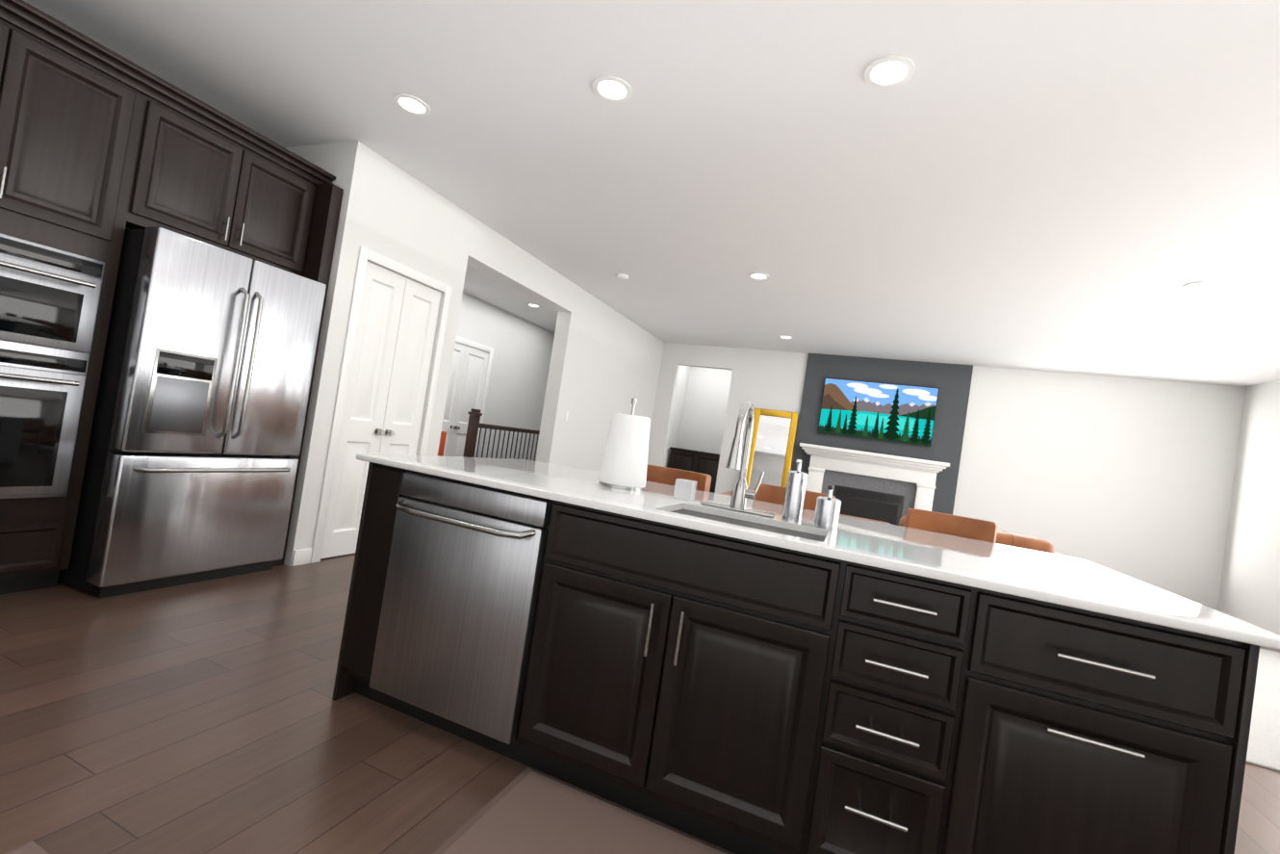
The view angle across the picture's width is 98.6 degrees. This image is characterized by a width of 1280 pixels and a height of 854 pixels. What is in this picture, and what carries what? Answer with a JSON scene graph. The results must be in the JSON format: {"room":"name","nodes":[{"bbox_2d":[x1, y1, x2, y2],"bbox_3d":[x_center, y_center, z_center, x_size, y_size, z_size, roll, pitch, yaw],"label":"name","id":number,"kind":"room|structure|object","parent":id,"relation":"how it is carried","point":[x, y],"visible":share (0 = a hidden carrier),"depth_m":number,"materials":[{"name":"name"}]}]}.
{"room":"kitchen and living room","nodes":[
{"label":"kitchen and living room","id":0,"kind":"room"},
{"bbox_2d":[284,142,337,174],"bbox_3d":[-2.443,-0.538,3.745,0.640,2.740,0.120,8,-1,22],"label":"wall","id":1,"kind":"structure","parent":0,"point":[322,156],"depth_m":3.65,"materials":[{"name":"white paint"}]},
{"bbox_2d":[283,140,690,565],"bbox_3d":[-0.698,-0.216,7.071,0.180,2.740,7.615,8,-1,22],"label":"wall","id":2,"kind":"structure","parent":0,"point":[605,361],"depth_m":4.52,"materials":[{"name":"white paint"}]},
{"bbox_2d":[134,88,323,278],"bbox_3d":[-2.553,-1.330,3.208,0.625,0.655,0.900,8,-1,22],"label":"upper cabinet","id":3,"kind":"object","parent":2,"relation":"attached to","point":[205,181],"depth_m":3.04,"materials":[{"name":"black wood"}]},
{"bbox_2d":[291,547,312,565],"bbox_3d":[1.578,1.435,6.046,9.288,0.100,7.600,8,-1,22],"label":"baseboard","id":4,"kind":"structure","parent":2,"relation":"attached to","point":[302,556],"depth_m":3.53,"materials":[{"name":"white"}]},
{"bbox_2d":[310,246,452,563],"bbox_3d":[-1.853,-0.124,4.031,0.090,2.105,0.880,8,-1,22],"label":"pantry door","id":5,"kind":"structure","parent":2,"relation":"in","point":[385,367],"depth_m":3.93,"materials":[{"name":"white wood"}]},
{"bbox_2d":[563,409,568,420],"bbox_3d":[-0.859,-0.131,6.452,0.005,0.120,0.070,8,-1,22],"label":"switch plate","id":6,"kind":"object","parent":2,"relation":"attached to","point":[566,415],"visible":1,"depth_m":6.45,"materials":[{"name":"white plastic"}]},
{"bbox_2d":[456,291,554,460],"bbox_3d":[-2.351,-0.436,8.339,0.120,2.740,6.740,8,-1,22],"label":"wall","id":7,"kind":"structure","parent":0,"point":[519,374],"depth_m":8.78,"materials":[{"name":"white paint"}]},
{"bbox_2d":[441,335,494,457],"bbox_3d":[-2.548,-0.165,7.631,0.090,2.120,1.200,8,-1,22],"label":"closet door","id":8,"kind":"structure","parent":7,"relation":"in","point":[468,381],"depth_m":7.76,"materials":[{"name":"white wood"}]},
{"bbox_2d":[0,552,1279,853],"bbox_3d":[1.035,1.412,4.818,9.800,0.060,11.100,8,-1,22],"label":"floor","id":9,"kind":"structure","parent":0,"point":[210,716],"depth_m":1.77,"materials":[{"name":"brown wood"}]},
{"bbox_2d":[3,840,49,853],"bbox_3d":[-0.835,1.017,0.701,1.480,0.017,0.635,8,-1,22],"label":"area rug","id":10,"kind":"object","parent":9,"relation":"on","point":[31,847],"visible":1,"depth_m":1.24,"materials":[{"name":"brown fabric"}]},
{"bbox_2d":[0,0,157,593],"bbox_3d":[-3.019,-0.506,2.304,0.651,2.455,1.000,8,-1,22],"label":"tall cabinet","id":11,"kind":"object","parent":9,"relation":"on","point":[102,148],"depth_m":2.45,"materials":[{"name":"black wood"}]},
{"bbox_2d":[0,179,105,508],"bbox_3d":[-2.718,-0.250,2.199,0.135,1.112,0.804,8,-1,22],"label":"double oven","id":12,"kind":"object","parent":11,"relation":"in","point":[50,294],"depth_m":2.42,"materials":[{"name":"silver metal"}]},
{"bbox_2d":[57,226,326,598],"bbox_3d":[-2.565,-0.081,3.117,0.861,1.778,0.884,8,-1,22],"label":"fridge","id":13,"kind":"object","parent":9,"relation":"on","point":[190,473],"visible":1,"depth_m":2.81,"materials":[{"name":"silver metal"}]},
{"bbox_2d":[437,431,446,456],"bbox_3d":[-2.422,0.483,6.734,0.420,0.840,0.360,8,-1,22],"label":"chair","id":14,"kind":"object","parent":9,"relation":"on","point":[442,443],"visible":0.06,"depth_m":6.90,"materials":[{"name":"orange fabric"}]},
{"bbox_2d":[462,408,539,460],"bbox_3d":[-1.858,0.423,8.216,0.130,1.180,2.245,8,-1,22],"label":"stair railing","id":15,"kind":"object","parent":9,"relation":"on","point":[473,424],"visible":0.38,"depth_m":7.48,"materials":[{"name":"brown wood"}]},
{"bbox_2d":[432,766,732,853],"bbox_3d":[0.075,1.164,1.363,1.160,0.017,0.500,8,-1,22],"label":"area rug","id":16,"kind":"object","parent":9,"relation":"on","point":[527,809],"visible":1,"depth_m":1.54,"materials":[{"name":"brown fabric"}]},
{"bbox_2d":[646,463,711,491],"bbox_3d":[0.057,0.710,2.962,0.512,0.977,0.471,8,-1,22],"label":"stool","id":17,"kind":"object","parent":9,"relation":"on","point":[663,474],"visible":0.21,"depth_m":3.14,"materials":[{"name":"leather"}]},
{"bbox_2d":[668,446,703,471],"bbox_3d":[0.813,0.946,10.182,0.485,1.001,0.550,8,-1,22],"label":"base cabinet","id":18,"kind":"object","parent":9,"relation":"on","point":[678,459],"depth_m":9.94,"materials":[{"name":"black wood"}]},
{"bbox_2d":[691,450,719,492],"bbox_3d":[1.257,1.008,10.003,0.480,1.001,0.550,8,-1,22],"label":"base cabinet","id":19,"kind":"object","parent":9,"relation":"on","point":[698,461],"depth_m":9.75,"materials":[{"name":"black wood"}]},
{"bbox_2d":[745,408,798,488],"bbox_3d":[1.899,0.650,8.226,0.660,1.834,0.207,8,-1,22],"label":"mirror","id":20,"kind":"object","parent":9,"relation":"on","point":[772,444],"visible":0.46,"depth_m":8.25,"materials":[{"name":"yellow mirror"}]},
{"bbox_2d":[754,483,835,511],"bbox_3d":[0.676,0.797,2.722,0.492,0.977,0.471,8,-1,22],"label":"stool","id":21,"kind":"object","parent":9,"relation":"on","point":[770,493],"visible":0.19,"depth_m":2.93,"materials":[{"name":"leather"}]},
{"bbox_2d":[332,457,1279,853],"bbox_3d":[0.208,0.753,1.921,2.494,0.894,0.886,8,-1,22],"label":"kitchen island","id":22,"kind":"object","parent":9,"relation":"on","point":[738,680],"depth_m":1.47,"materials":[{"name":"black wood"}]},
{"bbox_2d":[356,453,1279,641],"bbox_3d":[0.322,0.309,2.053,2.540,0.022,1.090,8,-1,22],"label":"island countertop","id":23,"kind":"structure","parent":22,"relation":"on","point":[1068,577],"depth_m":1.70,"materials":[{"name":"white stone"}]},
{"bbox_2d":[598,398,650,490],"bbox_3d":[-0.049,0.063,2.235,0.196,0.362,0.196,8,-1,22],"label":"paper towel","id":24,"kind":"object","parent":23,"relation":"on","point":[625,462],"visible":1,"depth_m":2.16,"materials":[{"name":"white paper"}]},
{"bbox_2d":[673,478,696,500],"bbox_3d":[0.174,0.239,2.106,0.070,0.075,0.070,8,-1,22],"label":"cup","id":25,"kind":"object","parent":23,"relation":"on","point":[682,492],"visible":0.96,"depth_m":2.10,"materials":[{"name":"white"}]},
{"bbox_2d":[701,401,774,516],"bbox_3d":[0.348,0.103,1.912,0.260,0.387,0.243,8,-1,22],"label":"faucet","id":26,"kind":"object","parent":23,"relation":"on","point":[739,462],"visible":1,"depth_m":1.97,"materials":[{"name":"silver metal"}]},
{"bbox_2d":[666,503,820,537],"bbox_3d":[0.313,0.405,1.742,0.512,0.206,0.332,8,-1,22],"label":"sink","id":27,"kind":"object","parent":23,"relation":"in","point":[689,510],"depth_m":1.87,"materials":[{"name":"silver metal"}]},
{"bbox_2d":[799,442,949,525],"bbox_3d":[3.122,1.044,7.661,1.910,1.385,0.270,8,-1,22],"label":"fireplace mantel","id":28,"kind":"object","parent":9,"relation":"on","point":[890,489],"visible":0.52,"depth_m":7.68,"materials":[{"name":"white painted wood"},{"name":"grey granite"},{"name":"black metal"}]},
{"bbox_2d":[904,508,998,542],"bbox_3d":[1.347,0.891,2.462,0.485,0.977,0.493,8,-1,22],"label":"stool","id":29,"kind":"object","parent":9,"relation":"on","point":[954,524],"visible":0.21,"depth_m":2.64,"materials":[{"name":"leather"}]},
{"bbox_2d":[1245,648,1279,770],"bbox_3d":[2.781,1.628,4.572,5.550,0.014,3.450,8,-1,22],"label":"rug","id":30,"kind":"object","parent":9,"relation":"on","point":[1264,746],"visible":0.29,"depth_m":3.32,"materials":[{"name":"white fabric"}]},
{"bbox_2d":[719,486,1064,555],"bbox_3d":[1.698,1.020,4.109,2.435,0.852,1.026,8,-1,22],"label":"sofa","id":31,"kind":"object","parent":30,"relation":"on","point":[1021,541],"visible":0.15,"depth_m":3.37,"materials":[{"name":"brown leather"}]},
{"bbox_2d":[23,0,1279,386],"bbox_3d":[1.444,-1.358,4.871,9.800,0.060,11.100,8,-1,22],"label":"ceiling","id":32,"kind":"structure","parent":0,"point":[1086,187],"depth_m":2.95,"materials":[{"name":"white paint"}]},
{"bbox_2d":[393,93,430,115],"bbox_3d":[-1.244,-1.756,3.007,0.190,0.008,0.190,8,-1,22],"label":"recessed light","id":33,"kind":"object","parent":32,"relation":"in","point":[411,104],"visible":1,"depth_m":3.00,"materials":[{"name":"white"}]},
{"bbox_2d":[527,303,540,307],"bbox_3d":[-1.489,-1.702,7.721,0.190,0.008,0.190,8,-1,22],"label":"recessed light","id":34,"kind":"object","parent":32,"relation":"in","point":[532,304],"visible":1,"depth_m":7.71,"materials":[{"name":"white"}]},
{"bbox_2d":[592,75,632,102],"bbox_3d":[-0.132,-1.599,2.611,0.190,0.008,0.190,8,-1,22],"label":"recessed light","id":35,"kind":"object","parent":32,"relation":"in","point":[611,89],"visible":1,"depth_m":2.61,"materials":[{"name":"white"}]},
{"bbox_2d":[615,273,628,280],"bbox_3d":[-0.182,-1.534,5.631,0.130,0.034,0.130,8,-1,22],"label":"smoke detector","id":36,"kind":"object","parent":32,"relation":"attached to","point":[622,276],"visible":1,"depth_m":5.59,"materials":[{"name":"white plastic"}]},
{"bbox_2d":[748,272,768,280],"bbox_3d":[1.084,-1.373,5.024,0.190,0.008,0.190,8,-1,22],"label":"recessed light","id":37,"kind":"object","parent":32,"relation":"in","point":[758,275],"visible":0.98,"depth_m":5.02,"materials":[{"name":"white"}]},
{"bbox_2d":[778,334,793,338],"bbox_3d":[1.954,-1.200,7.372,0.190,0.008,0.190,8,-1,22],"label":"recessed light","id":38,"kind":"object","parent":32,"relation":"in","point":[785,337],"visible":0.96,"depth_m":7.36,"materials":[{"name":"white"}]},
{"bbox_2d":[863,54,914,88],"bbox_3d":[1.010,-1.438,2.236,0.190,0.008,0.190,8,-1,22],"label":"recessed light","id":39,"kind":"object","parent":32,"relation":"in","point":[886,71],"visible":1,"depth_m":2.23,"materials":[{"name":"white"}]},
{"bbox_2d":[1183,281,1222,289],"bbox_3d":[3.903,-0.980,3.820,0.190,0.008,0.190,8,-1,22],"label":"recessed light","id":40,"kind":"object","parent":32,"relation":"in","point":[1202,285],"visible":1,"depth_m":3.82,"materials":[{"name":"white"}]},
{"bbox_2d":[677,366,732,454],"bbox_3d":[0.760,0.068,10.643,4.020,2.740,0.120,8,-1,22],"label":"wall","id":41,"kind":"structure","parent":0,"point":[704,409],"depth_m":10.42,"materials":[{"name":"white"}]},
{"bbox_2d":[792,353,972,514],"bbox_3d":[3.306,0.389,7.808,2.150,2.740,0.033,8,-1,22],"label":"wall","id":42,"kind":"structure","parent":0,"point":[952,382],"depth_m":7.69,"materials":[{"name":"grey paint"}]},
{"bbox_2d":[817,377,939,446],"bbox_3d":[3.342,-0.225,7.792,1.490,0.815,0.049,8,-1,22],"label":"wall-mounted tv","id":43,"kind":"object","parent":42,"relation":"attached to","point":[893,412],"visible":1,"depth_m":7.76,"materials":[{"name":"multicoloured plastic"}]},
{"bbox_2d":[647,342,1245,610],"bbox_3d":[3.546,0.424,7.795,7.250,2.740,0.120,8,-1,22],"label":"wall","id":44,"kind":"structure","parent":0,"point":[1132,477],"depth_m":6.91,"materials":[{"name":"white"}]},
{"bbox_2d":[1217,379,1279,635],"bbox_3d":[5.309,0.579,2.295,0.120,2.740,9.020,8,-1,22],"label":"wall","id":45,"kind":"structure","parent":0,"point":[1249,591],"depth_m":5.99,"materials":[{"name":"white paint"}]}
]}

